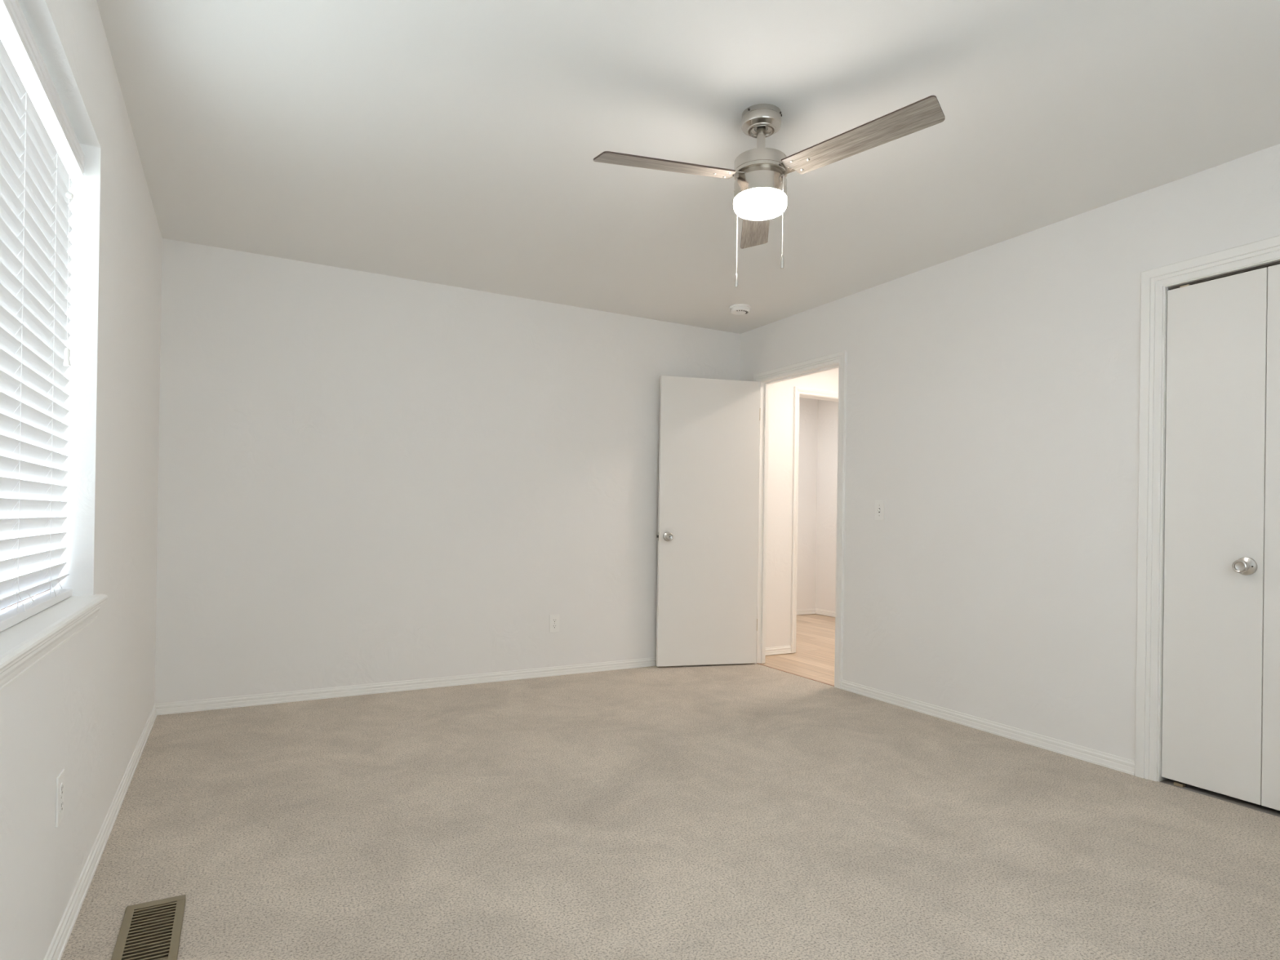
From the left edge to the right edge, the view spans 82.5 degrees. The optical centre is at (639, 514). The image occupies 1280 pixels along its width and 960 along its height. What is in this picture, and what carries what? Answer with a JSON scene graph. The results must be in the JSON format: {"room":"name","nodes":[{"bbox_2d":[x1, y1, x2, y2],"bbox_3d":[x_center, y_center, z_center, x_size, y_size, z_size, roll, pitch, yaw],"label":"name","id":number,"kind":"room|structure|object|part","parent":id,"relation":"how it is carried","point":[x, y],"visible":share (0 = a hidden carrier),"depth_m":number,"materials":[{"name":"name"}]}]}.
{"room":"empty bedroom","nodes":[
{"label":"empty bedroom","id":0,"kind":"room"},
{"bbox_2d":[0,0,162,959],"bbox_3d":[-1.423,-0.188,1.667,0.170,2.640,4.820,1,0,-29],"label":"wall","id":1,"kind":"structure","parent":0,"point":[84,710],"depth_m":2.08,"materials":[{"name":"white paint"}]},
{"bbox_2d":[0,0,84,631],"bbox_3d":[-1.269,-0.398,1.435,0.066,1.257,1.409,1,0,-29],"label":"window blind","id":2,"kind":"object","parent":1,"relation":"attached to","point":[39,142],"visible":1,"depth_m":1.68,"materials":[{"name":"white plastic"}]},
{"bbox_3d":[-1.353,-0.376,1.583,0.048,1.173,0.126,1,0,-29],"label":"ladder cord","id":3,"kind":"part","parent":2,"relation":"part of","materials":[{"name":"white fabric"}]},
{"bbox_3d":[-1.283,0.221,1.432,0.048,0.020,1.396,1,0,-29],"label":"rail","id":4,"kind":"part","parent":2,"relation":"part of","materials":[{"name":"white plastic"}]},
{"bbox_3d":[-1.502,-0.378,1.854,0.048,1.173,0.126,1,0,-29],"label":"ladder cord","id":5,"kind":"part","parent":2,"relation":"part of","materials":[{"name":"white fabric"}]},
{"bbox_3d":[-1.510,-0.697,1.922,0.020,0.538,0.003,1,0,29],"label":"pull cord","id":6,"kind":"part","parent":2,"relation":"part of","materials":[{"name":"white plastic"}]},
{"bbox_2d":[0,551,108,692],"bbox_3d":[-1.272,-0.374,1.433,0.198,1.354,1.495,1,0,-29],"label":"windowsill","id":7,"kind":"structure","parent":1,"relation":"in","point":[24,645],"depth_m":1.53,"materials":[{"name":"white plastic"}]},
{"bbox_3d":[-1.337,-0.401,1.397,0.050,1.302,1.425,1,0,-29],"label":"frame","id":8,"kind":"part","parent":7,"relation":"part of","materials":[{"name":"white plastic"}]},
{"bbox_3d":[-1.260,0.244,1.443,0.148,0.022,1.495,1,0,-29],"label":"sill","id":9,"kind":"part","parent":7,"relation":"part of","materials":[{"name":"white paint"}]},
{"bbox_2d":[55,768,64,827],"bbox_3d":[-1.363,0.665,1.716,0.006,0.115,0.070,1,0,-29],"label":"power outlet","id":10,"kind":"object","parent":1,"relation":"attached to","point":[60,796],"visible":1,"depth_m":1.70,"materials":[{"name":"white plastic"}]},
{"bbox_2d":[59,799,63,812],"bbox_3d":[-1.362,0.685,1.717,0.002,0.028,0.027,1,0,-29],"label":"receptacle","id":11,"kind":"object","parent":10,"relation":"attached to","point":[61,801],"depth_m":1.71,"materials":[{"name":"grey plastic"}]},
{"bbox_2d":[60,782,63,795],"bbox_3d":[-1.361,0.646,1.717,0.002,0.028,0.027,1,0,-29],"label":"receptacle","id":12,"kind":"object","parent":10,"relation":"attached to","point":[61,784],"depth_m":1.72,"materials":[{"name":"grey plastic"}]},
{"bbox_2d":[44,703,157,959],"bbox_3d":[-1.336,1.005,1.664,0.013,0.058,4.720,1,0,-29],"label":"baseboard","id":13,"kind":"structure","parent":1,"relation":"attached to","point":[55,950],"depth_m":2.12,"materials":[{"name":"white paint"}]},
{"bbox_2d":[154,238,838,703],"bbox_3d":[0.209,-0.153,5.251,6.150,2.640,0.120,1,0,-29],"label":"wall","id":14,"kind":"structure","parent":0,"point":[365,477],"depth_m":4.32,"materials":[{"name":"white paint"}]},
{"bbox_2d":[155,657,656,715],"bbox_3d":[-0.876,1.020,4.606,3.660,0.058,0.013,1,0,-29],"label":"baseboard","id":15,"kind":"structure","parent":14,"relation":"attached to","point":[178,707],"depth_m":4.27,"materials":[{"name":"white paint"}]},
{"bbox_2d":[549,613,559,632],"bbox_3d":[-0.560,0.711,4.782,0.070,0.115,0.006,1,0,-29],"label":"power outlet","id":16,"kind":"object","parent":14,"relation":"attached to","point":[553,619],"visible":1,"depth_m":4.78,"materials":[{"name":"white plastic"}]},
{"bbox_2d":[765,645,791,655],"bbox_3d":[0.991,1.050,5.612,0.442,0.058,0.013,1,0,-29],"label":"baseboard","id":17,"kind":"structure","parent":14,"relation":"attached to","point":[784,649],"depth_m":5.65,"materials":[{"name":"white paint"}]},
{"bbox_2d":[790,386,838,653],"bbox_3d":[1.559,0.044,5.981,0.883,2.089,0.128,1,0,-29],"label":"trim","id":18,"kind":"structure","parent":14,"relation":"attached to","point":[799,392],"depth_m":5.73,"materials":[{"name":"white paint"}]},
{"bbox_2d":[60,613,1279,959],"bbox_3d":[0.915,1.123,3.934,6.150,0.100,6.520,1,0,-29],"label":"floor","id":19,"kind":"structure","parent":0,"point":[749,811],"depth_m":2.41,"materials":[{"name":"beige carpet"}]},
{"bbox_2d":[111,894,186,959],"bbox_3d":[-1.209,1.083,1.799,0.135,0.106,0.343,1,0,-29],"label":"floor vent","id":20,"kind":"object","parent":19,"relation":"in","point":[151,930],"visible":1,"depth_m":1.81,"materials":[{"name":"brown metal"}]},
{"bbox_2d":[96,0,1279,333],"bbox_3d":[0.296,-1.430,2.552,3.660,0.100,4.720,1,0,-29],"label":"ceiling","id":21,"kind":"structure","parent":0,"point":[453,143],"depth_m":2.58,"materials":[{"name":"white paint"}]},
{"bbox_2d":[728,303,751,315],"bbox_3d":[0.658,-1.347,4.802,0.140,0.042,0.140,1,0,-29],"label":"smoke detector","id":22,"kind":"object","parent":21,"relation":"attached to","point":[739,308],"visible":1,"depth_m":4.76,"materials":[{"name":"white plastic"}]},
{"bbox_2d":[593,95,945,287],"bbox_3d":[0.335,-1.093,2.441,0.980,0.574,1.068,1,0,-29],"label":"ceiling fan","id":23,"kind":"object","parent":21,"relation":"hanging from","point":[759,174],"visible":1,"depth_m":2.42,"materials":[{"name":"silver metal"}]},
{"bbox_3d":[0.097,-1.135,2.375,0.494,0.006,0.116,-4,13,-23],"label":"blade","id":24,"kind":"part","parent":23,"relation":"part of","materials":[{"name":"grey wood"}]},
{"bbox_3d":[0.347,-0.996,2.579,0.006,0.288,0.017,1,0,-44],"label":"pull chain","id":25,"kind":"part","parent":23,"relation":"part of","materials":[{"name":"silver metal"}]},
{"bbox_3d":[0.456,-1.150,2.856,0.116,0.006,0.494,-11,-2,6],"label":"blade","id":26,"kind":"part","parent":23,"relation":"part of","materials":[{"name":"grey wood"}]},
{"bbox_3d":[0.413,-1.063,2.511,0.181,0.045,0.181,1,0,-29],"label":"lamp shade","id":27,"kind":"part","parent":23,"relation":"part of","materials":[{"name":"white glass"}]},
{"bbox_3d":[0.473,-1.004,2.440,0.006,0.269,0.017,1,0,-40],"label":"pull chain","id":28,"kind":"part","parent":23,"relation":"part of","materials":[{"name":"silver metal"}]},
{"bbox_3d":[0.692,-1.185,2.305,0.494,0.006,0.116,-6,-16,37],"label":"blade","id":29,"kind":"part","parent":23,"relation":"part of","materials":[{"name":"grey wood"}]},
{"bbox_2d":[796,397,817,614],"bbox_3d":[0.976,-0.135,7.649,2.490,2.640,0.102,1,0,-29],"label":"wall","id":30,"kind":"structure","parent":0,"point":[808,407],"depth_m":8.07,"materials":[{"name":"white paint"}]},
{"bbox_2d":[796,608,815,614],"bbox_3d":[0.958,1.056,7.579,2.285,0.058,0.013,1,0,-29],"label":"baseboard","id":31,"kind":"structure","parent":30,"relation":"attached to","point":[812,611],"depth_m":8.06,"materials":[{"name":"white paint"}]},
{"bbox_2d":[815,399,838,617],"bbox_3d":[2.425,-0.115,7.460,0.135,2.640,1.628,1,0,-29],"label":"wall","id":32,"kind":"structure","parent":0,"point":[828,411],"depth_m":8.00,"materials":[{"name":"white paint"}]},
{"bbox_2d":[815,608,835,617],"bbox_3d":[2.343,1.075,7.420,0.013,0.058,1.628,1,0,-29],"label":"baseboard","id":33,"kind":"structure","parent":32,"relation":"attached to","point":[824,612],"depth_m":7.99,"materials":[{"name":"white paint"}]},
{"bbox_2d":[739,143,1279,817],"bbox_3d":[2.171,-0.130,3.649,0.720,2.640,4.820,1,0,-29],"label":"wall","id":34,"kind":"structure","parent":0,"point":[993,392],"depth_m":3.55,"materials":[{"name":"white paint"}]},
{"bbox_2d":[656,375,759,666],"bbox_3d":[0.488,0.049,5.167,0.762,2.020,0.153,1,0,-14],"label":"door","id":35,"kind":"structure","parent":34,"relation":"in","point":[708,448],"depth_m":5.15,"materials":[{"name":"white paint"}]},
{"bbox_3d":[0.195,0.151,5.069,0.066,0.066,0.012,1,0,-14],"label":"handle","id":36,"kind":"part","parent":35,"relation":"part of","materials":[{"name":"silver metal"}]},
{"bbox_3d":[0.202,0.151,5.042,0.053,0.053,0.049,1,0,-14],"label":"knob","id":37,"kind":"part","parent":35,"relation":"part of","materials":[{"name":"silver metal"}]},
{"bbox_2d":[753,350,847,688],"bbox_3d":[1.081,0.029,4.949,0.104,2.106,0.918,1,0,-29],"label":"trim","id":38,"kind":"structure","parent":34,"relation":"attached to","point":[836,360],"depth_m":4.88,"materials":[{"name":"white paint"}]},
{"bbox_2d":[875,500,884,519],"bbox_3d":[1.401,-0.026,4.278,0.018,0.115,0.070,1,0,-29],"label":"light switch","id":39,"kind":"object","parent":34,"relation":"attached to","point":[879,504],"visible":1,"depth_m":4.28,"materials":[{"name":"white plastic"}]},
{"bbox_2d":[840,679,1134,775],"bbox_3d":[1.659,1.054,3.785,0.013,0.058,1.690,1,0,-29],"label":"baseboard","id":40,"kind":"structure","parent":34,"relation":"attached to","point":[1124,765],"depth_m":3.57,"materials":[{"name":"white paint"}]},
{"bbox_2d":[1134,235,1279,782],"bbox_3d":[2.473,0.040,2.407,0.088,2.102,1.497,1,0,-29],"label":"trim","id":41,"kind":"structure","parent":34,"relation":"attached to","point":[1155,283],"depth_m":2.99,"materials":[{"name":"white paint"}]},
{"bbox_2d":[1161,263,1279,810],"bbox_3d":[2.286,0.084,2.680,0.089,2.010,0.660,1,0,-29],"label":"door","id":42,"kind":"structure","parent":34,"relation":"in","point":[1221,673],"depth_m":2.80,"materials":[{"name":"white paint"}]},
{"bbox_3d":[2.241,0.192,2.716,0.049,0.048,0.048,1,0,-29],"label":"knob","id":43,"kind":"part","parent":42,"relation":"part of","materials":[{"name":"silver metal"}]},
{"bbox_3d":[2.266,0.192,2.729,0.012,0.068,0.068,1,0,-29],"label":"handle","id":44,"kind":"part","parent":42,"relation":"part of","materials":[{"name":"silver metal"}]}
]}

